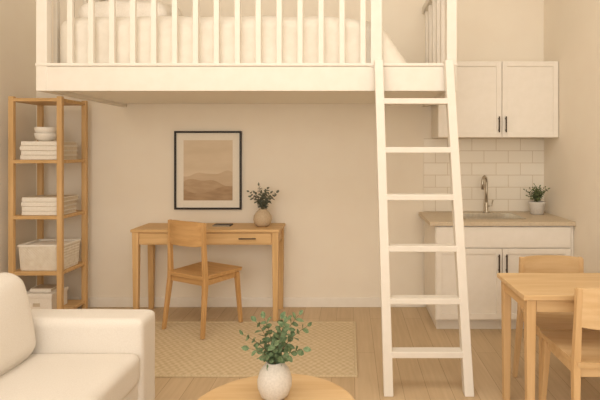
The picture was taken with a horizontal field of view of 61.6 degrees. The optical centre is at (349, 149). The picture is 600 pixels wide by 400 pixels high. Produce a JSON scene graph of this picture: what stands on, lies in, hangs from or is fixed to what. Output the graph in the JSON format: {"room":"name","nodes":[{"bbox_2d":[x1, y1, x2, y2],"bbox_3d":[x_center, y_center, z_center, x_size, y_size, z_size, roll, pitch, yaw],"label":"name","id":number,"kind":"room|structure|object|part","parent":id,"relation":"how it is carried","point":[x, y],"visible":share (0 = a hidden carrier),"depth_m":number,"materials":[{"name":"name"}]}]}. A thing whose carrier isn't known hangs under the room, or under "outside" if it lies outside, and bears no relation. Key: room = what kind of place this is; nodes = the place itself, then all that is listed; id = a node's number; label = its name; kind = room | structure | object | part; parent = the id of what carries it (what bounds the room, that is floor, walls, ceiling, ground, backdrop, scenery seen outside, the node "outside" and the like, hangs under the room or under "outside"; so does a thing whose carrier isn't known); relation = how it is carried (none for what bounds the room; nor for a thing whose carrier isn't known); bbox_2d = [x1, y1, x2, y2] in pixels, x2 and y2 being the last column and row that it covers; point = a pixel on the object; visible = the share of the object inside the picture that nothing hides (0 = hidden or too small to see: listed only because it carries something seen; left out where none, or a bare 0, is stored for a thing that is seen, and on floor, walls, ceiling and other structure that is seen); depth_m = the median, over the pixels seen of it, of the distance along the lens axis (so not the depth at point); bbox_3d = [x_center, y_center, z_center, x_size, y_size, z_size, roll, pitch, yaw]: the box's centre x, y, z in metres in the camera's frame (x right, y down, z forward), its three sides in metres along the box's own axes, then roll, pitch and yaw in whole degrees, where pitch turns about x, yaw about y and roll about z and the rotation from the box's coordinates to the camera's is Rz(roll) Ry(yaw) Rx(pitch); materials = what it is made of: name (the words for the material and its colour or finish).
{"room":"studio apartment","nodes":[
{"label":"studio apartment","id":0,"kind":"room"},
{"bbox_2d":[0,0,35,291],"bbox_3d":[-3.030,-0.360,1.375,0.100,3.700,6.750,0,0,0],"label":"wall","id":1,"kind":"structure","parent":0,"point":[17,17],"depth_m":4.50,"materials":[{"name":"paint"}]},
{"bbox_2d":[36,0,543,306],"bbox_3d":[-0.570,-0.360,4.794,5.020,3.700,0.112,0,0,0],"label":"wall","id":2,"kind":"structure","parent":0,"point":[321,159],"depth_m":4.75,"materials":[{"name":"paint"}]},
{"bbox_2d":[174,131,241,209],"bbox_3d":[-1.344,0.192,4.735,0.636,0.742,0.030,0,0,0],"label":"framed landscape print","id":3,"kind":"object","parent":2,"relation":"attached to","point":[207,164],"visible":1,"depth_m":4.74},
{"bbox_3d":[-1.653,0.192,4.735,0.018,0.706,0.030,0,0,0],"label":"frame","id":4,"kind":"part","parent":3,"relation":"part of","materials":[{"name":"black wood"}]},
{"bbox_3d":[-1.344,-0.170,4.735,0.636,0.018,0.030,0,0,0],"label":"frame","id":5,"kind":"part","parent":3,"relation":"part of","materials":[{"name":"black wood"}]},
{"bbox_3d":[-1.344,0.554,4.735,0.636,0.018,0.030,0,0,0],"label":"frame","id":6,"kind":"part","parent":3,"relation":"part of","materials":[{"name":"black wood"}]},
{"bbox_3d":[-1.035,0.192,4.735,0.018,0.706,0.030,0,0,0],"label":"frame","id":7,"kind":"part","parent":3,"relation":"part of","materials":[{"name":"black wood"}]},
{"bbox_2d":[67,297,423,306],"bbox_3d":[-1.140,1.445,4.742,3.680,0.090,0.015,0,0,0],"label":"baseboard","id":8,"kind":"structure","parent":2,"relation":"attached to","point":[92,301],"depth_m":4.74,"materials":[{"name":"paint"}]},
{"bbox_2d":[35,0,456,106],"bbox_3d":[-0.714,-0.878,4.096,2.910,0.943,1.308,0,0,0],"label":"bed","id":9,"kind":"object","parent":2,"relation":"attached to","point":[121,53],"visible":0.98,"depth_m":3.46,"materials":[{"name":"white paint"}]},
{"bbox_3d":[-2.128,-0.849,3.475,0.075,0.883,0.059,0,0,0],"label":"post","id":10,"kind":"part","parent":9,"relation":"part of","materials":[{"name":"white paint"}]},
{"bbox_2d":[78,0,182,17],"bbox_3d":[-1.675,-1.042,3.859,0.658,0.225,0.492,0,12,0],"label":"pillow","id":11,"kind":"object","parent":9,"relation":"on","point":[122,6],"depth_m":3.63,"materials":[{"name":"fabric"}]},
{"bbox_2d":[59,15,405,62],"bbox_3d":[-0.814,-0.721,4.068,2.568,0.550,1.120,0,0,0],"label":"duvet","id":12,"kind":"object","parent":9,"relation":"on","point":[390,52],"depth_m":3.53,"materials":[{"name":"fabric"}]},
{"bbox_3d":[0.711,-1.320,4.098,0.055,0.060,1.304,0,0,0],"label":"guard rail","id":13,"kind":"part","parent":9,"relation":"part of","materials":[{"name":"white paint"}]},
{"bbox_3d":[0.703,-0.849,3.475,0.070,0.883,0.059,0,0,0],"label":"post","id":14,"kind":"part","parent":9,"relation":"part of","materials":[{"name":"white paint"}]},
{"bbox_2d":[432,61,557,137],"bbox_3d":[1.306,-0.448,4.560,1.063,0.675,0.376,0,0,0],"label":"upper cabinet","id":15,"kind":"object","parent":2,"relation":"attached to","point":[495,99],"visible":0.89,"depth_m":4.41,"materials":[{"name":"paint"}]},
{"bbox_3d":[1.056,-0.448,4.414,0.467,0.579,0.008,0,0,0],"label":"door panel","id":16,"kind":"part","parent":15,"relation":"part of","materials":[{"name":"paint"}]},
{"bbox_3d":[1.056,-0.136,4.409,0.467,0.045,0.018,0,0,0],"label":"door rail","id":17,"kind":"part","parent":15,"relation":"part of","materials":[{"name":"paint"}]},
{"bbox_3d":[1.056,-0.759,4.409,0.467,0.045,0.018,0,0,0],"label":"door rail","id":18,"kind":"part","parent":15,"relation":"part of","materials":[{"name":"paint"}]},
{"bbox_3d":[1.587,-0.759,4.409,0.403,0.045,0.018,0,0,0],"label":"door rail","id":19,"kind":"part","parent":15,"relation":"part of","materials":[{"name":"paint"}]},
{"bbox_3d":[1.587,-0.136,4.409,0.403,0.045,0.018,0,0,0],"label":"door rail","id":20,"kind":"part","parent":15,"relation":"part of","materials":[{"name":"paint"}]},
{"bbox_3d":[1.587,-0.448,4.414,0.403,0.579,0.008,0,0,0],"label":"door panel","id":21,"kind":"part","parent":15,"relation":"part of","materials":[{"name":"paint"}]},
{"bbox_2d":[76,307,599,399],"bbox_3d":[-0.570,1.540,1.425,5.020,0.100,6.850,0,0,0],"label":"floor","id":22,"kind":"structure","parent":0,"point":[413,378],"depth_m":3.46,"materials":[{"name":"brown wood"}]},
{"bbox_2d":[8,96,87,308],"bbox_3d":[-2.665,0.517,4.440,0.454,1.945,0.426,0,0,0],"label":"shelving unit","id":23,"kind":"object","parent":22,"relation":"on","point":[60,102],"visible":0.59,"depth_m":4.24,"materials":[{"name":"brown wood"}]},
{"bbox_3d":[-2.870,0.517,4.245,0.044,1.945,0.036,0,0,0],"label":"post","id":24,"kind":"part","parent":23,"relation":"part of","materials":[{"name":"brown wood"}]},
{"bbox_3d":[-2.870,0.517,4.635,0.044,1.945,0.036,0,0,0],"label":"post","id":25,"kind":"part","parent":23,"relation":"part of","materials":[{"name":"brown wood"}]},
{"bbox_2d":[27,286,67,308],"bbox_3d":[-2.690,1.312,4.410,0.272,0.155,0.252,0,0,0],"label":"storage box","id":26,"kind":"object","parent":23,"relation":"on","point":[37,300],"visible":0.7,"depth_m":4.29,"materials":[{"name":"fabric"}]},
{"bbox_2d":[30,284,56,291],"bbox_3d":[-2.685,1.218,4.408,0.185,0.031,0.149,0,0,0],"label":"lid","id":27,"kind":"object","parent":26,"relation":"on","point":[42,287],"visible":0.87,"depth_m":4.37,"materials":[{"name":"fabric"}]},
{"bbox_3d":[-2.690,1.252,4.410,0.272,0.035,0.252,0,0,0],"label":"lid","id":28,"kind":"part","parent":26,"relation":"part of","materials":[{"name":"fabric"}]},
{"bbox_2d":[17,239,80,270],"bbox_3d":[-2.645,0.922,4.410,0.384,0.225,0.302,0,0,0],"label":"woven storage basket","id":29,"kind":"object","parent":23,"relation":"on","point":[39,254],"visible":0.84,"depth_m":4.28,"materials":[{"name":"wicker"}]},
{"bbox_2d":[20,141,77,159],"bbox_3d":[-2.642,0.005,4.398,0.359,0.159,0.264,0,0,0],"label":"folded towels","id":30,"kind":"object","parent":23,"relation":"on","point":[30,150],"visible":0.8,"depth_m":4.27,"materials":[{"name":"fabric"}]},
{"bbox_2d":[34,127,56,140],"bbox_3d":[-2.665,-0.136,4.380,0.176,0.124,0.176,0,0,0],"label":"stacked bowls","id":31,"kind":"object","parent":30,"relation":"on","point":[42,133],"visible":0.93,"depth_m":4.32,"materials":[{"name":"ceramic"}]},
{"bbox_3d":[-2.665,-0.426,4.440,0.434,0.028,0.418,0,0,0],"label":"shelf","id":32,"kind":"part","parent":23,"relation":"part of","materials":[{"name":"brown wood"}]},
{"bbox_3d":[-2.665,0.099,4.440,0.434,0.028,0.418,0,0,0],"label":"shelf","id":33,"kind":"part","parent":23,"relation":"part of","materials":[{"name":"brown wood"}]},
{"bbox_3d":[-2.665,0.574,4.440,0.434,0.028,0.418,0,0,0],"label":"shelf","id":34,"kind":"part","parent":23,"relation":"part of","materials":[{"name":"brown wood"}]},
{"bbox_3d":[-2.665,1.049,4.440,0.434,0.028,0.418,0,0,0],"label":"shelf","id":35,"kind":"part","parent":23,"relation":"part of","materials":[{"name":"brown wood"}]},
{"bbox_2d":[21,195,77,214],"bbox_3d":[-2.633,0.483,4.398,0.358,0.155,0.256,0,0,0],"label":"folded towels","id":36,"kind":"object","parent":23,"relation":"on","point":[38,204],"visible":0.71,"depth_m":4.28,"materials":[{"name":"fabric"}]},
{"bbox_3d":[-2.460,0.517,4.245,0.044,1.945,0.036,0,0,0],"label":"post","id":37,"kind":"part","parent":23,"relation":"part of","materials":[{"name":"brown wood"}]},
{"bbox_3d":[-2.665,1.404,4.440,0.434,0.028,0.418,0,0,0],"label":"shelf","id":38,"kind":"part","parent":23,"relation":"part of","materials":[{"name":"brown wood"}]},
{"bbox_3d":[-2.460,0.517,4.635,0.044,1.945,0.036,0,0,0],"label":"post","id":39,"kind":"part","parent":23,"relation":"part of","materials":[{"name":"brown wood"}]},
{"bbox_2d":[0,273,155,399],"bbox_3d":[-1.531,1.042,1.760,0.938,0.895,2.018,0,0,0],"label":"sofa","id":40,"kind":"object","parent":22,"relation":"on","point":[46,354],"visible":1,"depth_m":2.45,"materials":[{"name":"fabric"}]},
{"bbox_2d":[0,273,34,375],"bbox_3d":[-1.709,0.836,2.141,0.305,0.478,0.814,-13,0,0],"label":"cushion","id":41,"kind":"object","parent":40,"relation":"on","point":[17,328],"depth_m":2.36,"materials":[{"name":"fabric"}]},
{"bbox_2d":[0,354,138,399],"bbox_3d":[-1.363,1.114,2.128,0.599,0.207,0.878,0,0,0],"label":"seat cushion","id":42,"kind":"object","parent":40,"relation":"on","point":[34,376],"depth_m":2.28,"materials":[{"name":"fabric"}]},
{"bbox_3d":[-1.522,1.130,2.660,0.921,0.534,0.219,0,0,0],"label":"arm","id":43,"kind":"part","parent":40,"relation":"part of","materials":[{"name":"fabric"}]},
{"bbox_2d":[130,223,284,320],"bbox_3d":[-1.258,1.090,4.526,1.295,0.800,0.408,0,0,0],"label":"desk","id":44,"kind":"object","parent":22,"relation":"on","point":[150,234],"visible":0.89,"depth_m":4.34,"materials":[{"name":"brown wood"}]},
{"bbox_3d":[-1.865,1.103,4.365,0.058,0.775,0.055,0,0,0],"label":"leg","id":45,"kind":"part","parent":44,"relation":"part of","materials":[{"name":"brown wood"}]},
{"bbox_3d":[-1.865,1.103,4.695,0.058,0.775,0.055,0,0,0],"label":"leg","id":46,"kind":"part","parent":44,"relation":"part of","materials":[{"name":"brown wood"}]},
{"bbox_3d":[-1.558,0.770,4.347,0.545,0.090,0.010,0,0,0],"label":"drawer","id":47,"kind":"part","parent":44,"relation":"part of","materials":[{"name":"brown wood"}]},
{"bbox_2d":[212,223,232,226],"bbox_3d":[-1.160,0.684,4.559,0.160,0.012,0.123,0,0,0],"label":"notebook","id":48,"kind":"object","parent":44,"relation":"on","point":[216,224],"visible":1,"depth_m":4.53,"materials":[{"name":"paper"}]},
{"bbox_3d":[-0.978,0.770,4.347,0.585,0.090,0.010,0,0,0],"label":"drawer","id":49,"kind":"part","parent":44,"relation":"part of","materials":[{"name":"brown wood"}]},
{"bbox_2d":[247,182,278,226],"bbox_3d":[-0.791,0.493,4.520,0.292,0.394,0.166,0,0,0],"label":"vase","id":50,"kind":"object","parent":44,"relation":"on","point":[262,217],"visible":1,"depth_m":4.49,"materials":[{"name":"beige ceramic"}]},
{"bbox_3d":[-0.650,1.103,4.365,0.058,0.775,0.055,0,0,0],"label":"leg","id":51,"kind":"part","parent":44,"relation":"part of","materials":[{"name":"brown wood"}]},
{"bbox_3d":[-0.650,1.103,4.695,0.058,0.775,0.055,0,0,0],"label":"leg","id":52,"kind":"part","parent":44,"relation":"part of","materials":[{"name":"brown wood"}]},
{"bbox_2d":[155,321,357,377],"bbox_3d":[-0.835,1.483,3.790,1.770,0.014,1.040,0,0,0],"label":"jute rug","id":53,"kind":"object","parent":22,"relation":"on","point":[180,352],"visible":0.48,"depth_m":3.70,"materials":[{"name":"beige wicker"}]},
{"bbox_2d":[162,219,242,339],"bbox_3d":[-1.232,1.024,4.202,0.470,0.904,0.469,0,0,30],"label":"desk chair","id":54,"kind":"object","parent":53,"relation":"on","point":[204,273],"visible":1,"depth_m":4.07,"materials":[{"name":"brown wood"}]},
{"bbox_3d":[-1.507,1.026,4.139,0.058,0.900,0.085,0,0,30],"label":"post","id":55,"kind":"part","parent":54,"relation":"part of","materials":[{"name":"brown wood"}]},
{"bbox_3d":[-1.315,1.058,4.059,0.370,0.045,0.020,0,0,30],"label":"rail","id":56,"kind":"part","parent":54,"relation":"part of","materials":[{"name":"brown wood"}]},
{"bbox_3d":[-1.330,0.671,4.034,0.410,0.199,0.057,0,0,30],"label":"backrest","id":57,"kind":"part","parent":54,"relation":"part of","materials":[{"name":"brown wood"}]},
{"bbox_3d":[-1.150,1.026,3.933,0.058,0.900,0.085,0,0,30],"label":"post","id":58,"kind":"part","parent":54,"relation":"part of","materials":[{"name":"brown wood"}]},
{"bbox_3d":[-1.225,1.016,4.215,0.453,0.030,0.430,0,0,30],"label":"seat","id":59,"kind":"part","parent":54,"relation":"part of","materials":[{"name":"brown wood"}]},
{"bbox_3d":[-1.060,1.058,4.120,0.020,0.045,0.340,0,0,30],"label":"rail","id":60,"kind":"part","parent":54,"relation":"part of","materials":[{"name":"brown wood"}]},
{"bbox_3d":[-0.956,1.256,4.277,0.052,0.440,0.063,0,0,30],"label":"leg","id":61,"kind":"part","parent":54,"relation":"part of","materials":[{"name":"brown wood"}]},
{"bbox_2d":[197,374,354,399],"bbox_3d":[-0.318,1.280,2.045,0.720,0.420,0.720,0,0,0],"label":"round coffee table","id":62,"kind":"object","parent":22,"relation":"on","point":[304,387],"visible":0.67,"depth_m":2.22,"materials":[{"name":"brown wood"}]},
{"bbox_2d":[239,310,311,399],"bbox_3d":[-0.323,0.885,2.155,0.317,0.369,0.179,0,0,0],"label":"vase","id":63,"kind":"object","parent":62,"relation":"on","point":[274,381],"visible":1,"depth_m":2.14,"materials":[{"name":"stone"}]},
{"bbox_2d":[374,60,473,396],"bbox_3d":[0.459,0.440,3.231,0.585,2.100,0.430,0,0,0],"label":"ladder","id":64,"kind":"object","parent":22,"relation":"on","point":[464,352],"visible":1,"depth_m":3.17,"materials":[{"name":"white paint"}]},
{"bbox_3d":[0.214,0.440,3.231,0.064,2.100,0.437,0,0,-6],"label":"rail","id":65,"kind":"part","parent":64,"relation":"part of","materials":[{"name":"white paint"}]},
{"bbox_3d":[0.697,0.440,3.231,0.066,2.100,0.439,0,0,-8],"label":"rail","id":66,"kind":"part","parent":64,"relation":"part of","materials":[{"name":"white paint"}]},
{"bbox_2d":[419,212,575,328],"bbox_3d":[1.244,1.038,4.399,1.188,0.905,0.674,0,0,0],"label":"kitchen base cabinet","id":67,"kind":"object","parent":22,"relation":"on","point":[492,246],"visible":0.56,"depth_m":4.10,"materials":[{"name":"white wood"}]},
{"bbox_3d":[0.975,0.830,4.099,0.447,0.045,0.018,0,0,0],"label":"door rail","id":68,"kind":"part","parent":67,"relation":"part of","materials":[{"name":"paint"}]},
{"bbox_3d":[0.975,1.363,4.099,0.447,0.045,0.018,0,0,0],"label":"door rail","id":69,"kind":"part","parent":67,"relation":"part of","materials":[{"name":"paint"}]},
{"bbox_3d":[0.975,1.096,4.104,0.447,0.488,0.008,0,0,0],"label":"door panel","id":70,"kind":"part","parent":67,"relation":"part of","materials":[{"name":"paint"}]},
{"bbox_2d":[481,175,493,212],"bbox_3d":[1.250,0.409,4.628,0.165,0.352,0.074,0,0,-38],"label":"gooseneck faucet","id":71,"kind":"object","parent":67,"relation":"on","point":[486,205],"visible":0.96,"depth_m":4.64,"materials":[{"name":"silver metal"}]},
{"bbox_3d":[1.240,0.369,4.610,0.025,0.273,0.133,0,0,34],"label":"spout","id":72,"kind":"part","parent":71,"relation":"part of","materials":[{"name":"silver metal"}]},
{"bbox_3d":[1.256,0.714,4.099,1.099,0.172,0.018,0,0,0],"label":"drawer","id":73,"kind":"part","parent":67,"relation":"part of","materials":[{"name":"paint"}]},
{"bbox_3d":[1.277,0.925,4.067,0.012,0.150,0.010,0,0,0],"label":"handle","id":74,"kind":"part","parent":67,"relation":"part of","materials":[{"name":"brown metal"}]},
{"bbox_3d":[1.527,1.363,4.099,0.466,0.045,0.018,0,0,0],"label":"door rail","id":75,"kind":"part","parent":67,"relation":"part of","materials":[{"name":"paint"}]},
{"bbox_2d":[523,183,549,214],"bbox_3d":[1.685,0.444,4.544,0.183,0.282,0.218,0,0,-42],"label":"potted herb","id":76,"kind":"object","parent":67,"relation":"on","point":[536,207],"visible":1,"depth_m":4.51,"materials":[{"name":"ceramic"}]},
{"bbox_3d":[1.527,0.830,4.099,0.466,0.045,0.018,0,0,0],"label":"door rail","id":77,"kind":"part","parent":67,"relation":"part of","materials":[{"name":"paint"}]},
{"bbox_3d":[1.527,1.096,4.104,0.466,0.488,0.008,0,0,0],"label":"door panel","id":78,"kind":"part","parent":67,"relation":"part of","materials":[{"name":"paint"}]},
{"bbox_2d":[506,212,575,225],"bbox_3d":[1.649,0.602,4.403,0.378,0.033,0.666,0,0,0],"label":"countertop","id":79,"kind":"structure","parent":67,"relation":"on","point":[547,219],"depth_m":4.15,"materials":[{"name":"laminate"}]},
{"bbox_2d":[463,213,525,218],"bbox_3d":[1.230,0.661,4.410,0.510,0.168,0.390,0,0,0],"label":"sink","id":80,"kind":"object","parent":79,"relation":"in","point":[465,215],"depth_m":4.57,"materials":[{"name":"silver metal"}]},
{"bbox_2d":[497,273,599,399],"bbox_3d":[1.340,1.115,2.780,0.910,0.750,0.470,0,0,0],"label":"dining table","id":81,"kind":"object","parent":22,"relation":"on","point":[535,292],"visible":0.98,"depth_m":2.73,"materials":[{"name":"brown wood"}]},
{"bbox_3d":[0.930,1.129,2.975,0.050,0.722,0.050,0,0,0],"label":"leg","id":82,"kind":"part","parent":81,"relation":"part of","materials":[{"name":"brown wood"}]},
{"bbox_3d":[0.930,1.129,2.585,0.050,0.722,0.050,0,0,0],"label":"leg","id":83,"kind":"part","parent":81,"relation":"part of","materials":[{"name":"brown wood"}]},
{"bbox_2d":[512,255,593,398],"bbox_3d":[1.305,1.091,3.065,0.470,0.799,0.469,0,0,0],"label":"dining chair","id":84,"kind":"object","parent":22,"relation":"on","point":[535,263],"visible":0.48,"depth_m":3.24,"materials":[{"name":"brown wood"}]},
{"bbox_3d":[1.099,1.093,3.257,0.058,0.795,0.085,0,0,0],"label":"post","id":85,"kind":"part","parent":84,"relation":"part of","materials":[{"name":"brown wood"}]},
{"bbox_3d":[1.103,1.270,2.862,0.052,0.440,0.063,0,0,0],"label":"leg","id":86,"kind":"part","parent":84,"relation":"part of","materials":[{"name":"brown wood"}]},
{"bbox_3d":[1.305,0.790,3.260,0.410,0.199,0.057,0,0,0],"label":"backrest","id":87,"kind":"part","parent":84,"relation":"part of","materials":[{"name":"brown wood"}]},
{"bbox_3d":[1.305,1.030,3.050,0.453,0.030,0.430,0,0,0],"label":"seat","id":88,"kind":"part","parent":84,"relation":"part of","materials":[{"name":"brown wood"}]},
{"bbox_3d":[1.511,1.093,3.257,0.058,0.795,0.085,0,0,0],"label":"post","id":89,"kind":"part","parent":84,"relation":"part of","materials":[{"name":"brown wood"}]},
{"bbox_2d":[539,287,599,399],"bbox_3d":[1.290,1.073,2.585,0.470,0.834,0.469,0,0,0],"label":"dining chair","id":90,"kind":"object","parent":22,"relation":"on","point":[578,349],"visible":1,"depth_m":2.41,"materials":[{"name":"brown wood"}]},
{"bbox_3d":[1.088,1.270,2.788,0.052,0.440,0.063,0,0,0],"label":"leg","id":91,"kind":"part","parent":90,"relation":"part of","materials":[{"name":"brown wood"}]},
{"bbox_3d":[1.100,1.073,2.600,0.020,0.045,0.340,0,0,0],"label":"rail","id":92,"kind":"part","parent":90,"relation":"part of","materials":[{"name":"brown wood"}]},
{"bbox_3d":[1.290,1.030,2.600,0.453,0.030,0.430,0,0,0],"label":"seat","id":93,"kind":"part","parent":90,"relation":"part of","materials":[{"name":"brown wood"}]},
{"bbox_3d":[1.084,1.075,2.393,0.058,0.830,0.085,0,0,0],"label":"post","id":94,"kind":"part","parent":90,"relation":"part of","materials":[{"name":"brown wood"}]},
{"bbox_3d":[1.290,0.755,2.390,0.410,0.199,0.057,0,0,0],"label":"backrest","id":95,"kind":"part","parent":90,"relation":"part of","materials":[{"name":"brown wood"}]},
{"bbox_3d":[1.290,1.073,2.420,0.370,0.045,0.020,0,0,0],"label":"rail","id":96,"kind":"part","parent":90,"relation":"part of","materials":[{"name":"brown wood"}]},
{"bbox_2d":[528,201,544,214],"bbox_3d":[1.700,0.526,4.550,0.148,0.118,0.148,0,0,0],"label":"pot","id":97,"kind":"object","parent":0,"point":[535,207],"depth_m":4.50,"materials":[{"name":"ceramic"}]},
{"bbox_2d":[544,0,599,272],"bbox_3d":[1.890,-0.360,1.375,0.100,3.700,6.750,0,0,0],"label":"wall","id":98,"kind":"structure","parent":0,"point":[571,27],"depth_m":4.06,"materials":[{"name":"paint"}]}
]}

